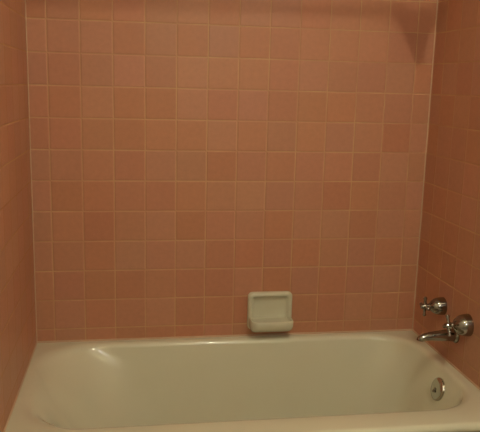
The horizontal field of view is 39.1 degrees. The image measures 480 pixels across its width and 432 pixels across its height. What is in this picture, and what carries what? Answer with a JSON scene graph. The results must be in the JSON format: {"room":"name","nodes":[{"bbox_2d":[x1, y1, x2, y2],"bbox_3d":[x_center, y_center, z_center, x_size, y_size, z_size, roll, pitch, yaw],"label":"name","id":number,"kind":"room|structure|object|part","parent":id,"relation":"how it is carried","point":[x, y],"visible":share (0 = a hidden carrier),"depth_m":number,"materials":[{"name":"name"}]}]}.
{"room":"bathroom","nodes":[
{"label":"bathroom","id":0,"kind":"room"},
{"bbox_2d":[0,0,36,431],"bbox_3d":[-0.712,-0.221,1.923,0.100,2.440,0.835,0,11,-9],"label":"wall","id":1,"kind":"structure","parent":0,"point":[18,340],"depth_m":2.03,"materials":[{"name":"pink tile"}]},
{"bbox_2d":[3,342,37,431],"bbox_3d":[-0.688,0.536,2.116,0.008,0.008,0.755,0,11,-9],"label":"trim","id":2,"kind":"structure","parent":1,"relation":"attached to","point":[36,342],"depth_m":2.09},
{"bbox_2d":[26,0,436,340],"bbox_3d":[-0.016,-0.314,2.497,1.655,2.440,0.100,0,11,-9],"label":"wall","id":3,"kind":"structure","parent":0,"point":[190,159],"depth_m":2.46,"materials":[{"name":"pink tile"}]},
{"bbox_2d":[25,0,36,339],"bbox_3d":[-0.722,-0.517,2.294,0.006,2.000,0.005,0,11,-9],"label":"trim","id":4,"kind":"structure","parent":3,"relation":"attached to","point":[25,0],"depth_m":2.36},
{"bbox_2d":[37,329,412,342],"bbox_3d":[-0.027,0.460,2.595,1.455,0.010,0.010,0,11,-9],"label":"trim","id":5,"kind":"structure","parent":3,"relation":"attached to","point":[392,329],"depth_m":2.58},
{"bbox_2d":[247,291,293,331],"bbox_3d":[0.119,0.368,2.559,0.172,0.148,0.085,0,11,-9],"label":"soap dish","id":6,"kind":"object","parent":3,"relation":"attached to","point":[267,311],"visible":1,"depth_m":2.58,"materials":[{"name":"ceramic"}]},
{"bbox_2d":[412,0,437,328],"bbox_3d":[0.716,-0.524,2.520,0.007,2.000,0.007,0,11,-9],"label":"trim","id":7,"kind":"structure","parent":3,"relation":"attached to","point":[437,0],"depth_m":2.58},
{"bbox_2d":[413,0,479,387],"bbox_3d":[0.824,-0.229,2.164,0.100,2.440,0.835,0,11,-9],"label":"wall","id":8,"kind":"structure","parent":0,"point":[449,247],"depth_m":2.34,"materials":[{"name":"pink tile"}]},
{"bbox_2d":[419,297,446,315],"bbox_3d":[0.692,0.325,2.433,0.091,0.073,0.073,0,11,-9],"label":"tap","id":9,"kind":"object","parent":8,"relation":"attached to","point":[438,305],"visible":1,"depth_m":2.42,"materials":[{"name":"silver metal"}]},
{"bbox_3d":[0.661,0.325,2.428,0.028,0.073,0.073,0,11,-9],"label":"cross handle","id":10,"kind":"part","parent":9,"relation":"part of","materials":[{"name":"silver metal"}]},
{"bbox_2d":[417,328,459,342],"bbox_3d":[0.680,0.413,2.335,0.144,0.056,0.056,0,11,-9],"label":"spout","id":11,"kind":"object","parent":8,"relation":"attached to","point":[440,335],"visible":0.81,"depth_m":2.32,"materials":[{"name":"silver metal"}]},
{"bbox_2d":[412,330,479,389],"bbox_3d":[0.749,0.528,2.342,0.008,0.008,0.755,0,11,-9],"label":"trim","id":12,"kind":"structure","parent":8,"relation":"attached to","point":[415,332],"depth_m":2.38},
{"bbox_2d":[442,314,473,336],"bbox_3d":[0.721,0.364,2.250,0.091,0.076,0.076,0,11,-9],"label":"tap","id":13,"kind":"object","parent":8,"relation":"attached to","point":[463,324],"visible":1,"depth_m":2.23,"materials":[{"name":"silver metal"}]},
{"bbox_3d":[0.690,0.364,2.245,0.028,0.068,0.068,0,11,-9],"label":"cross handle","id":14,"kind":"part","parent":13,"relation":"part of","materials":[{"name":"silver metal"}]},
{"bbox_3d":[0.195,1.232,1.209,1.655,0.100,3.250,0,11,-9],"label":"floor","id":15,"kind":"structure","parent":0,"visible":0},
{"bbox_2d":[5,331,479,431],"bbox_3d":[0.019,0.749,2.269,1.466,0.440,0.754,0,11,-9],"label":"bathtub","id":16,"kind":"object","parent":15,"relation":"on","point":[388,381],"visible":0.98,"depth_m":2.52,"materials":[{"name":"ceramic"}]},
{"bbox_3d":[0.686,0.601,2.343,0.033,0.080,0.081,0,11,-9],"label":"overflow plate","id":17,"kind":"part","parent":16,"relation":"part of","materials":[{"name":"silver metal"}]}
]}

